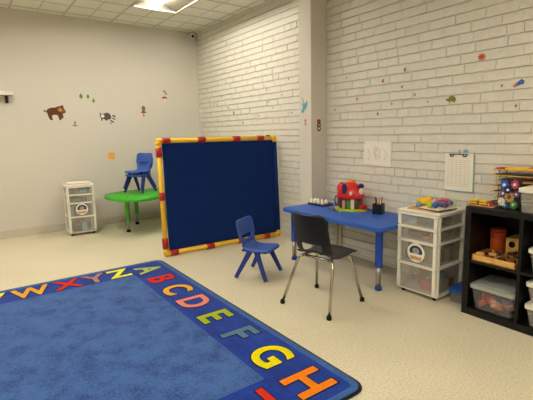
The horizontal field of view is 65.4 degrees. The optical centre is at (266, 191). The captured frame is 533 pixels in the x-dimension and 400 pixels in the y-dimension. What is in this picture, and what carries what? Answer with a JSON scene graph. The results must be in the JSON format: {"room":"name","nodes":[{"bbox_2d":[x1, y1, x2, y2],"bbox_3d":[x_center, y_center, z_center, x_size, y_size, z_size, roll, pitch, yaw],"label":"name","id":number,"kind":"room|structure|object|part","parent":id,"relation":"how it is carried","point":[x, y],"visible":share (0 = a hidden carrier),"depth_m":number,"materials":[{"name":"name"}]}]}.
{"room":"children's room","nodes":[
{"label":"children's room","id":0,"kind":"room"},
{"bbox_2d":[0,7,200,230],"bbox_3d":[-3.921,-0.808,4.381,7.250,2.950,0.100,-7,10,-35],"label":"wall","id":1,"kind":"structure","parent":0,"point":[47,61],"depth_m":5.39,"materials":[{"name":"paint"}]},
{"bbox_2d":[0,91,12,102],"bbox_3d":[-3.338,-1.060,4.630,0.875,0.127,0.130,-7,10,-35],"label":"wall shelf","id":2,"kind":"object","parent":1,"relation":"attached to","point":[6,94],"visible":1,"depth_m":4.81,"materials":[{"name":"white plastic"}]},
{"bbox_2d":[44,105,65,119],"bbox_3d":[-2.658,-0.988,5.211,0.257,0.191,0.001,-7,10,-35],"label":"sticker","id":3,"kind":"object","parent":1,"relation":"attached to","point":[59,110],"visible":1,"depth_m":5.22,"materials":[{"name":"brown paper"}]},
{"bbox_2d":[0,210,166,238],"bbox_3d":[-3.861,0.611,4.534,7.049,0.095,0.008,-7,10,-35],"label":"baseboard","id":4,"kind":"structure","parent":1,"relation":"attached to","point":[118,219],"depth_m":5.37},
{"bbox_2d":[100,113,115,123],"bbox_3d":[-2.135,-0.982,5.592,0.209,0.149,0.001,-7,10,-35],"label":"sticker","id":5,"kind":"object","parent":1,"relation":"attached to","point":[106,116],"visible":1,"depth_m":5.58,"materials":[{"name":"grey paper"}]},
{"bbox_2d":[108,152,114,158],"bbox_3d":[-2.114,-0.487,5.668,0.093,0.107,0.001,-7,10,-35],"label":"paper note","id":6,"kind":"object","parent":1,"relation":"attached to","point":[111,155],"visible":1,"depth_m":5.67,"materials":[{"name":"orange paper"}]},
{"bbox_2d":[189,32,195,38],"bbox_3d":[-1.093,-2.291,6.118,0.095,0.096,0.111,-7,10,-35],"label":"security camera","id":7,"kind":"object","parent":1,"relation":"attached to","point":[192,35],"visible":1,"depth_m":6.08,"materials":[{"name":"white plastic"}]},
{"bbox_2d":[0,0,267,32],"bbox_3d":[-1.115,-1.644,0.383,7.150,0.205,9.450,-7,10,-35],"label":"ceiling","id":8,"kind":"structure","parent":0,"point":[203,14],"depth_m":5.04,"materials":[{"name":"tile"}]},
{"bbox_2d":[131,0,198,13],"bbox_3d":[-0.959,-2.163,4.449,0.575,0.106,1.340,-7,10,-35],"label":"ceiling light","id":9,"kind":"object","parent":8,"relation":"attached to","point":[170,6],"visible":0.96,"depth_m":4.93,"materials":[{"name":"white plastic"}]},
{"bbox_2d":[151,0,166,4],"bbox_3d":[-0.960,-2.175,4.447,0.124,0.030,1.220,-7,10,-35],"label":"diffuser","id":10,"kind":"object","parent":9,"relation":"attached to","point":[159,2],"depth_m":4.86,"materials":[{"name":"white plastic"}]},
{"bbox_2d":[0,216,532,399],"bbox_3d":[-1.099,1.161,0.744,7.250,0.060,9.650,-7,10,-35],"label":"floor","id":11,"kind":"structure","parent":0,"point":[399,344],"depth_m":2.83,"materials":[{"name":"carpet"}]},
{"bbox_2d":[62,182,96,235],"bbox_3d":[-2.343,0.217,5.217,0.328,0.625,0.320,-6,9,-32],"label":"cart","id":12,"kind":"object","parent":11,"relation":"on","point":[81,209],"visible":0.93,"depth_m":5.11,"materials":[{"name":"white plastic"}]},
{"bbox_2d":[65,181,89,184],"bbox_3d":[-2.357,-0.104,5.181,0.273,0.020,0.220,-6,9,-29],"label":"paper stack","id":13,"kind":"object","parent":12,"relation":"on","point":[74,182],"visible":1,"depth_m":5.13,"materials":[{"name":"white paper"}]},
{"bbox_2d":[69,196,86,201],"bbox_3d":[-2.363,0.083,5.183,0.196,0.060,0.200,-6,9,-32],"label":"supplies","id":14,"kind":"object","parent":12,"relation":"in","point":[72,198],"visible":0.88,"depth_m":5.10,"materials":[{"name":"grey plastic"}]},
{"bbox_2d":[69,187,88,193],"bbox_3d":[-2.344,-0.015,5.173,0.258,0.053,0.202,-6,9,-32],"label":"supplies","id":15,"kind":"object","parent":12,"relation":"in","point":[83,189],"visible":0.99,"depth_m":5.12},
{"bbox_2d":[70,204,90,214],"bbox_3d":[-2.341,0.225,5.208,0.254,0.114,0.205,-6,9,-32],"label":"supplies","id":16,"kind":"object","parent":12,"relation":"in","point":[73,207],"visible":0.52,"depth_m":5.12,"materials":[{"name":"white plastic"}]},
{"bbox_2d":[72,218,90,231],"bbox_3d":[-2.339,0.422,5.232,0.244,0.117,0.201,-6,9,-32],"label":"supplies","id":17,"kind":"object","parent":12,"relation":"in","point":[78,224],"visible":0.98,"depth_m":5.16,"materials":[{"name":"purple plastic"}]},
{"bbox_2d":[104,187,164,231],"bbox_3d":[-1.355,0.234,5.530,1.465,0.465,0.943,-7,10,-35],"label":"table","id":18,"kind":"object","parent":11,"relation":"on","point":[135,196],"visible":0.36,"depth_m":5.20,"materials":[{"name":"green plastic"}]},
{"bbox_3d":[-1.744,0.225,5.207,0.067,0.288,0.067,-7,10,-35],"label":"leg","id":19,"kind":"part","parent":18,"relation":"part of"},
{"bbox_3d":[-1.778,0.163,5.660,0.067,0.288,0.067,-7,10,-35],"label":"leg","id":20,"kind":"part","parent":18,"relation":"part of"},
{"bbox_2d":[124,157,156,193],"bbox_3d":[-1.659,-0.218,5.439,0.316,0.463,0.298,3,9,26],"label":"chair","id":21,"kind":"object","parent":18,"relation":"on","point":[136,175],"visible":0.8,"depth_m":5.43,"materials":[{"name":"blue plastic"}]},
{"bbox_3d":[-1.810,-0.099,5.435,0.133,0.232,0.030,-9,11,-43],"label":"leg","id":22,"kind":"part","parent":21,"relation":"part of","materials":[{"name":"blue plastic"}]},
{"bbox_3d":[-1.742,-0.119,5.572,0.029,0.234,0.152,0,8,10],"label":"leg","id":23,"kind":"part","parent":21,"relation":"part of","materials":[{"name":"blue plastic"}]},
{"bbox_3d":[-1.672,-0.226,5.413,0.268,0.056,0.243,3,9,26],"label":"seat","id":24,"kind":"part","parent":21,"relation":"part of","materials":[{"name":"blue plastic"}]},
{"bbox_2d":[123,153,156,189],"bbox_3d":[-1.664,-0.264,5.426,0.316,0.463,0.298,3,9,26],"label":"chair","id":25,"kind":"object","parent":21,"relation":"on","point":[141,157],"visible":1,"depth_m":5.45,"materials":[{"name":"blue plastic"}]},
{"bbox_3d":[-1.815,-0.145,5.422,0.133,0.232,0.030,-9,11,-43],"label":"leg","id":26,"kind":"part","parent":25,"relation":"part of","materials":[{"name":"blue plastic"}]},
{"bbox_3d":[-1.676,-0.272,5.399,0.268,0.056,0.242,3,9,26],"label":"seat","id":27,"kind":"part","parent":25,"relation":"part of","materials":[{"name":"blue plastic"}]},
{"bbox_3d":[-1.584,-0.134,5.309,0.030,0.232,0.133,0,8,7],"label":"leg","id":28,"kind":"part","parent":25,"relation":"part of","materials":[{"name":"blue plastic"}]},
{"bbox_3d":[-1.617,-0.402,5.508,0.272,0.214,0.074,3,9,26],"label":"backrest","id":29,"kind":"part","parent":25,"relation":"part of","materials":[{"name":"blue plastic"}]},
{"bbox_3d":[-1.516,-0.154,5.445,0.029,0.234,0.152,6,11,42],"label":"leg","id":30,"kind":"part","parent":25,"relation":"part of","materials":[{"name":"blue plastic"}]},
{"bbox_3d":[-1.612,-0.356,5.522,0.272,0.214,0.074,3,9,26],"label":"backrest","id":31,"kind":"part","parent":21,"relation":"part of","materials":[{"name":"blue plastic"}]},
{"bbox_3d":[-1.512,-0.108,5.459,0.029,0.234,0.152,6,11,42],"label":"leg","id":32,"kind":"part","parent":21,"relation":"part of","materials":[{"name":"blue plastic"}]},
{"bbox_2d":[0,260,361,399],"bbox_3d":[-1.043,0.884,2.452,1.886,0.015,2.590,-7,10,-35],"label":"rug","id":33,"kind":"object","parent":11,"relation":"on","point":[149,330],"visible":1,"depth_m":2.35,"materials":[{"name":"blue carpet"}]},
{"bbox_2d":[155,135,280,255],"bbox_3d":[-0.461,0.004,4.463,1.422,1.180,0.121,-6,9,-33],"label":"panel","id":34,"kind":"object","parent":11,"relation":"on","point":[210,185],"visible":0.95,"depth_m":4.40,"materials":[{"name":"blue fabric"}]},
{"bbox_2d":[234,216,281,281],"bbox_3d":[-0.074,0.475,3.544,0.314,0.487,0.333,3,9,25],"label":"chair","id":35,"kind":"object","parent":11,"relation":"on","point":[244,225],"visible":1,"depth_m":3.50,"materials":[{"name":"blue plastic"}]},
{"bbox_3d":[-0.193,0.609,3.469,0.160,0.247,0.030,0,8,9],"label":"leg","id":36,"kind":"part","parent":35,"relation":"part of","materials":[{"name":"blue plastic"}]},
{"bbox_3d":[-0.183,0.340,3.575,0.078,0.226,0.286,3,9,25],"label":"backrest","id":37,"kind":"part","parent":35,"relation":"part of","materials":[{"name":"blue plastic"}]},
{"bbox_3d":[-0.080,0.573,3.712,0.160,0.247,0.030,6,11,41],"label":"leg","id":38,"kind":"part","parent":35,"relation":"part of","materials":[{"name":"blue plastic"}]},
{"bbox_3d":[-0.047,0.464,3.530,0.255,0.059,0.282,3,9,25],"label":"seat","id":39,"kind":"part","parent":35,"relation":"part of","materials":[{"name":"blue plastic"}]},
{"bbox_3d":[-0.046,0.616,3.401,0.140,0.244,0.032,7,11,44],"label":"leg","id":40,"kind":"part","parent":35,"relation":"part of","materials":[{"name":"blue plastic"}]},
{"bbox_3d":[0.068,0.580,3.644,0.140,0.244,0.032,0,8,5],"label":"leg","id":41,"kind":"part","parent":35,"relation":"part of","materials":[{"name":"blue plastic"}]},
{"bbox_2d":[280,212,363,320],"bbox_3d":[0.395,0.459,2.916,0.435,0.671,0.445,6,11,44],"label":"chair","id":42,"kind":"object","parent":11,"relation":"on","point":[313,229],"visible":1,"depth_m":2.80,"materials":[{"name":"black plastic"}]},
{"bbox_3d":[0.194,0.609,2.957,0.184,0.334,0.043,-3,8,-10],"label":"leg","id":43,"kind":"part","parent":42,"relation":"part of","materials":[{"name":"silver metal"}]},
{"bbox_3d":[0.293,0.287,2.789,0.298,0.290,0.108,6,11,44],"label":"backrest","id":44,"kind":"part","parent":42,"relation":"part of","materials":[{"name":"black plastic"}]},
{"bbox_3d":[0.387,0.578,3.148,0.032,0.333,0.145,-2,8,-5],"label":"leg","id":45,"kind":"part","parent":42,"relation":"part of","materials":[{"name":"silver metal"}]},
{"bbox_3d":[0.409,0.448,2.929,0.250,0.023,0.210,6,11,44],"label":"seat frame","id":46,"kind":"part","parent":42,"relation":"part of","materials":[{"name":"silver metal"}]},
{"bbox_3d":[0.435,0.421,2.953,0.316,0.062,0.329,6,11,44],"label":"seat","id":47,"kind":"part","parent":42,"relation":"part of","materials":[{"name":"black plastic"}]},
{"bbox_3d":[0.425,0.635,2.735,0.043,0.334,0.184,0,8,8],"label":"leg","id":48,"kind":"part","parent":42,"relation":"part of","materials":[{"name":"silver metal"}]},
{"bbox_3d":[0.612,0.604,2.932,0.145,0.333,0.032,-1,8,3],"label":"leg","id":49,"kind":"part","parent":42,"relation":"part of","materials":[{"name":"silver metal"}]},
{"bbox_2d":[283,201,416,290],"bbox_3d":[0.712,0.435,3.651,0.566,0.503,1.160,-7,10,-35],"label":"table","id":50,"kind":"object","parent":11,"relation":"on","point":[388,221],"visible":0.71,"depth_m":3.37,"materials":[{"name":"blue plastic"}]},
{"bbox_3d":[0.261,0.328,3.925,0.064,0.287,0.064,-7,10,-35],"label":"leg","id":51,"kind":"part","parent":50,"relation":"part of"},
{"bbox_2d":[308,198,332,206],"bbox_3d":[0.519,0.105,4.029,0.132,0.053,0.242,-7,10,-35],"label":"tray","id":52,"kind":"object","parent":50,"relation":"on","point":[316,201],"visible":1,"depth_m":3.99,"materials":[{"name":"blue plastic"}]},
{"bbox_2d":[308,202,332,206],"bbox_3d":[0.520,0.124,4.032,0.132,0.015,0.242,-7,10,-35],"label":"tray","id":53,"kind":"object","parent":52,"relation":"on","point":[322,204],"depth_m":3.97,"materials":[{"name":"blue plastic"}]},
{"bbox_2d":[334,179,366,212],"bbox_3d":[0.758,0.028,3.742,0.236,0.276,0.343,-7,10,-35],"label":"house","id":54,"kind":"object","parent":50,"relation":"on","point":[350,195],"visible":0.97,"depth_m":3.64,"materials":[{"name":"plastic"}]},
{"bbox_3d":[0.765,0.155,3.754,0.236,0.020,0.322,-7,10,-35],"label":"plate","id":55,"kind":"part","parent":54,"relation":"part of","materials":[{"name":"plastic"}]},
{"bbox_2d":[372,203,384,214],"bbox_3d":[0.954,0.147,3.537,0.080,0.088,0.080,4,10,34],"label":"pencil cup","id":56,"kind":"object","parent":50,"relation":"on","point":[379,209],"visible":0.93,"depth_m":3.51,"materials":[{"name":"black plastic"}]},
{"bbox_3d":[0.845,0.428,3.120,0.064,0.287,0.064,-7,10,-35],"label":"leg","id":57,"kind":"part","parent":50,"relation":"part of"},
{"bbox_3d":[1.175,0.389,3.354,0.064,0.287,0.064,-7,10,-35],"label":"leg","id":58,"kind":"part","parent":50,"relation":"part of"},
{"bbox_2d":[397,205,465,300],"bbox_3d":[1.215,0.439,3.083,0.365,0.632,0.333,-7,10,-35],"label":"cart","id":59,"kind":"object","parent":11,"relation":"on","point":[416,254],"visible":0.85,"depth_m":2.99,"materials":[{"name":"white plastic"}]},
{"bbox_2d":[408,205,442,212],"bbox_3d":[1.191,0.123,3.028,0.200,0.008,0.240,-8,11,-42],"label":"picture book","id":60,"kind":"object","parent":59,"relation":"on","point":[415,207],"visible":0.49,"depth_m":3.01,"materials":[{"name":"brown paper"}]},
{"bbox_2d":[416,196,433,204],"bbox_3d":[1.169,0.067,3.058,0.134,0.070,0.058,-2,8,-7],"label":"duck","id":61,"kind":"object","parent":60,"relation":"on","point":[423,200],"visible":0.98,"depth_m":3.04},
{"bbox_2d":[419,206,456,211],"bbox_3d":[1.228,0.120,2.974,0.200,0.011,0.170,-6,9,-30],"label":"wooden tray","id":62,"kind":"object","parent":60,"relation":"on","point":[439,209],"visible":0.72,"depth_m":2.92,"materials":[{"name":"beige wood"}]},
{"bbox_2d":[426,201,432,207],"bbox_3d":[1.161,0.096,2.954,0.055,0.044,0.037,-7,10,-35],"label":"animal","id":63,"kind":"object","parent":62,"relation":"on","point":[429,204],"visible":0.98,"depth_m":2.94},
{"bbox_2d":[432,202,438,207],"bbox_3d":[1.192,0.099,2.927,0.055,0.044,0.037,-7,10,-35],"label":"animal","id":64,"kind":"object","parent":62,"relation":"on","point":[435,204],"visible":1,"depth_m":2.91},
{"bbox_2d":[437,198,452,208],"bbox_3d":[1.257,0.079,2.965,0.071,0.069,0.159,-4,8,-17],"label":"pony","id":65,"kind":"object","parent":62,"relation":"on","point":[443,202],"visible":0.91,"depth_m":2.93,"materials":[{"name":"purple plastic"}]},
{"bbox_2d":[405,244,454,263],"bbox_3d":[1.213,0.444,3.085,0.246,0.118,0.259,-7,10,-35],"label":"supplies","id":66,"kind":"object","parent":59,"relation":"in","point":[447,251],"visible":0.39,"depth_m":3.02},
{"bbox_2d":[410,229,452,241],"bbox_3d":[1.202,0.303,3.055,0.258,0.058,0.234,-7,10,-35],"label":"supplies","id":67,"kind":"object","parent":59,"relation":"in","point":[419,234],"visible":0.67,"depth_m":3.01},
{"bbox_2d":[417,216,451,226],"bbox_3d":[1.209,0.203,3.043,0.236,0.056,0.249,-7,10,-35],"label":"supplies","id":68,"kind":"object","parent":59,"relation":"in","point":[420,220],"visible":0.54,"depth_m":2.96},
{"bbox_2d":[418,268,453,291],"bbox_3d":[1.229,0.636,3.092,0.233,0.140,0.240,-7,10,-35],"label":"supplies","id":69,"kind":"object","parent":59,"relation":"in","point":[424,276],"visible":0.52,"depth_m":3.04},
{"bbox_2d":[435,198,456,206],"bbox_3d":[1.334,0.087,3.091,0.010,0.055,0.170,-7,10,-35],"label":"folder","id":70,"kind":"object","parent":59,"relation":"on","point":[454,201],"visible":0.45,"depth_m":3.03,"materials":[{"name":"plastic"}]},
{"bbox_2d":[448,282,461,294],"bbox_3d":[1.428,0.718,2.958,0.273,0.105,0.142,-7,10,-35],"label":"lidded box","id":71,"kind":"object","parent":11,"relation":"on","point":[456,288],"visible":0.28,"depth_m":2.90,"materials":[{"name":"plastic"}]},
{"bbox_2d":[461,200,532,336],"bbox_3d":[1.636,0.464,2.540,0.375,0.715,0.685,-7,10,-35],"label":"cube shelf","id":72,"kind":"object","parent":11,"relation":"on","point":[479,220],"visible":0.72,"depth_m":2.64,"materials":[{"name":"black laminate"}]},
{"bbox_3d":[1.447,0.428,2.800,0.375,0.632,0.038,-7,10,-35],"label":"panel","id":73,"kind":"part","parent":72,"relation":"part of","materials":[{"name":"black laminate"}]},
{"bbox_2d":[466,203,498,207],"bbox_3d":[1.377,0.089,2.647,0.080,0.008,0.170,-7,10,-35],"label":"wooden board","id":74,"kind":"object","parent":72,"relation":"on","point":[493,206],"visible":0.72,"depth_m":2.60,"materials":[{"name":"brown wood"}]},
{"bbox_2d":[469,198,481,204],"bbox_3d":[1.350,0.065,2.680,0.060,0.030,0.052,-7,10,-35],"label":"block","id":75,"kind":"object","parent":74,"relation":"on","point":[474,200],"visible":0.8,"depth_m":2.66,"materials":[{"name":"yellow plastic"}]},
{"bbox_2d":[479,199,490,205],"bbox_3d":[1.385,0.071,2.632,0.060,0.030,0.052,-7,10,-35],"label":"block","id":76,"kind":"object","parent":74,"relation":"on","point":[484,202],"visible":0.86,"depth_m":2.61,"materials":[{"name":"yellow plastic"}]},
{"bbox_2d":[470,274,515,299],"bbox_3d":[1.527,0.676,2.690,0.315,0.168,0.289,-7,10,-35],"label":"storage bin","id":77,"kind":"object","parent":72,"relation":"on","point":[503,286],"visible":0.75,"depth_m":2.65,"materials":[{"name":"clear plastic"}]},
{"bbox_2d":[477,291,514,312],"bbox_3d":[1.525,0.703,2.691,0.270,0.113,0.230,-7,10,-35],"label":"toy pieces","id":78,"kind":"object","parent":77,"relation":"in","point":[496,302],"visible":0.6,"depth_m":2.62,"materials":[{"name":"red plastic"}]},
{"bbox_2d":[471,249,517,269],"bbox_3d":[1.477,0.420,2.619,0.200,0.054,0.265,-7,10,-35],"label":"tray","id":79,"kind":"object","parent":72,"relation":"on","point":[500,258],"visible":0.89,"depth_m":2.59,"materials":[{"name":"brown wood"}]},
{"bbox_3d":[1.643,0.796,2.587,0.375,0.045,0.685,-7,10,-35],"label":"panel","id":80,"kind":"part","parent":72,"relation":"part of","materials":[{"name":"black laminate"}]},
{"bbox_2d":[490,227,506,250],"bbox_3d":[1.546,0.335,2.774,0.096,0.176,0.096,-8,11,-41],"label":"canister","id":81,"kind":"object","parent":72,"relation":"on","point":[498,234],"visible":0.77,"depth_m":2.74,"materials":[{"name":"orange plastic"}]},
{"bbox_3d":[1.629,0.129,2.494,0.375,0.038,0.685,-7,10,-35],"label":"panel","id":82,"kind":"part","parent":72,"relation":"part of","materials":[{"name":"black laminate"}]},
{"bbox_3d":[1.786,0.443,2.646,0.006,0.632,0.609,-7,10,-35],"label":"panel","id":83,"kind":"part","parent":72,"relation":"part of","materials":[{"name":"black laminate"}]},
{"bbox_2d":[497,178,522,209],"bbox_3d":[1.473,0.017,2.516,0.070,0.182,0.115,-8,11,-42],"label":"toy","id":84,"kind":"object","parent":72,"relation":"on","point":[510,198],"visible":0.99,"depth_m":2.50,"materials":[{"name":"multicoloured plastic"}]},
{"bbox_2d":[505,234,518,254],"bbox_3d":[1.647,0.366,2.676,0.139,0.136,0.145,-7,10,-35],"label":"shape sorter","id":85,"kind":"object","parent":72,"relation":"on","point":[512,242],"visible":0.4,"depth_m":2.66,"materials":[{"name":"brown wood"}]},
{"bbox_2d":[497,170,532,206],"bbox_3d":[1.640,-0.029,2.665,0.110,0.227,0.246,-7,10,-35],"label":"rack","id":86,"kind":"object","parent":72,"relation":"on","point":[499,170],"visible":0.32,"depth_m":2.72,"materials":[{"name":"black metal"}]},
{"bbox_2d":[490,189,532,195],"bbox_3d":[1.631,0.007,2.678,0.115,0.015,0.320,-7,10,-35],"label":"puzzle","id":87,"kind":"object","parent":86,"relation":"in","point":[497,190],"visible":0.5,"depth_m":2.61,"materials":[{"name":"brown wood"}]},
{"bbox_2d":[491,172,532,177],"bbox_3d":[1.629,-0.103,2.663,0.115,0.015,0.320,-7,10,-35],"label":"puzzle","id":88,"kind":"object","parent":86,"relation":"in","point":[523,175],"visible":0.87,"depth_m":2.65,"materials":[{"name":"brown wood"}]},
{"bbox_2d":[493,195,532,201],"bbox_3d":[1.646,0.046,2.664,0.115,0.015,0.320,-7,10,-35],"label":"puzzle","id":89,"kind":"object","parent":86,"relation":"in","point":[524,198],"visible":0.52,"depth_m":2.62,"materials":[{"name":"brown wood"}]},
{"bbox_2d":[493,167,532,171],"bbox_3d":[1.635,-0.142,2.648,0.115,0.023,0.320,-7,10,-35],"label":"puzzle","id":90,"kind":"object","parent":86,"relation":"in","point":[522,169],"visible":1,"depth_m":2.65,"materials":[{"name":"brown wood"}]},
{"bbox_2d":[494,178,532,183],"bbox_3d":[1.644,-0.064,2.649,0.115,0.015,0.320,-7,10,-35],"label":"puzzle","id":91,"kind":"object","parent":86,"relation":"in","point":[525,181],"visible":0.59,"depth_m":2.62,"materials":[{"name":"brown wood"}]},
{"bbox_2d":[518,185,532,193],"bbox_3d":[1.630,0.052,2.363,0.210,0.148,0.294,-7,10,-35],"label":"bin","id":92,"kind":"object","parent":72,"relation":"on","point":[527,189],"visible":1,"depth_m":2.38,"materials":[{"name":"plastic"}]},
{"bbox_2d":[524,299,532,310],"bbox_3d":[1.708,0.726,2.418,0.273,0.135,0.284,-7,10,-35],"label":"bin","id":93,"kind":"object","parent":72,"relation":"on","point":[529,305],"visible":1,"depth_m":2.43,"materials":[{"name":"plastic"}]},
{"bbox_2d":[526,278,532,287],"bbox_3d":[1.705,0.592,2.400,0.273,0.135,0.284,-7,10,-35],"label":"bin","id":94,"kind":"object","parent":93,"relation":"on","point":[529,283],"visible":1,"depth_m":2.42,"materials":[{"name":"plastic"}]},
{"bbox_2d":[298,0,326,248],"bbox_3d":[0.483,-0.744,4.183,0.247,2.700,0.180,-7,10,-35],"label":"wall pillar","id":95,"kind":"structure","parent":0,"point":[312,13],"depth_m":4.08,"materials":[{"name":"paint"}]},
{"bbox_2d":[302,97,307,112],"bbox_3d":[0.375,-0.850,4.101,0.001,0.157,0.094,-7,10,-35],"label":"sticker","id":96,"kind":"object","parent":95,"relation":"attached to","point":[304,105],"visible":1,"depth_m":4.11,"materials":[{"name":"teal paper"}]},
{"bbox_2d":[317,119,320,130],"bbox_3d":[0.518,-0.652,4.106,0.052,0.116,0.001,-7,10,-35],"label":"sticker","id":97,"kind":"object","parent":95,"relation":"attached to","point":[318,120],"visible":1,"depth_m":4.11,"materials":[{"name":"red paper"}]},
{"bbox_2d":[196,0,532,283],"bbox_3d":[1.771,-0.576,2.611,0.102,2.750,9.450,-7,10,-35],"label":"wall","id":98,"kind":"structure","parent":0,"point":[439,43],"depth_m":3.52,"materials":[{"name":"brick"}]},
{"bbox_2d":[335,223,341,245],"bbox_3d":[0.722,0.407,4.141,0.036,0.424,0.078,-7,10,-35],"label":"conduit","id":99,"kind":"object","parent":98,"relation":"attached to","point":[336,224],"visible":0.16,"depth_m":4.13,"materials":[{"name":"grey metal"}]},
{"bbox_2d":[364,141,391,166],"bbox_3d":[0.979,-0.332,3.674,0.003,0.221,0.306,-7,10,-35],"label":"drawing","id":100,"kind":"object","parent":98,"relation":"attached to","point":[375,153],"visible":1,"depth_m":3.67,"materials":[{"name":"white paper"}]},
{"bbox_2d":[446,96,455,102],"bbox_3d":[1.364,-0.680,3.076,0.001,0.050,0.080,-7,10,-35],"label":"sticker","id":101,"kind":"object","parent":98,"relation":"attached to","point":[451,98],"visible":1,"depth_m":3.07,"materials":[{"name":"green paper"}]},
{"bbox_2d":[444,150,474,192],"bbox_3d":[1.421,-0.149,3.071,0.019,0.314,0.231,-7,10,-35],"label":"clipboard","id":102,"kind":"object","parent":98,"relation":"attached to","point":[459,167],"visible":1,"depth_m":3.07,"materials":[{"name":"white paper"}]},
{"bbox_2d":[478,53,485,60],"bbox_3d":[1.486,-0.927,2.863,0.001,0.055,0.066,-7,10,-35],"label":"sticker","id":103,"kind":"object","parent":98,"relation":"attached to","point":[482,56],"visible":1,"depth_m":2.86,"materials":[{"name":"red paper"}]},
{"bbox_2d":[513,79,523,86],"bbox_3d":[1.635,-0.700,2.691,0.001,0.049,0.068,-7,10,-35],"label":"sticker","id":104,"kind":"object","parent":98,"relation":"attached to","point":[522,80],"visible":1,"depth_m":2.69,"materials":[{"name":"blue plastic"}]}
]}

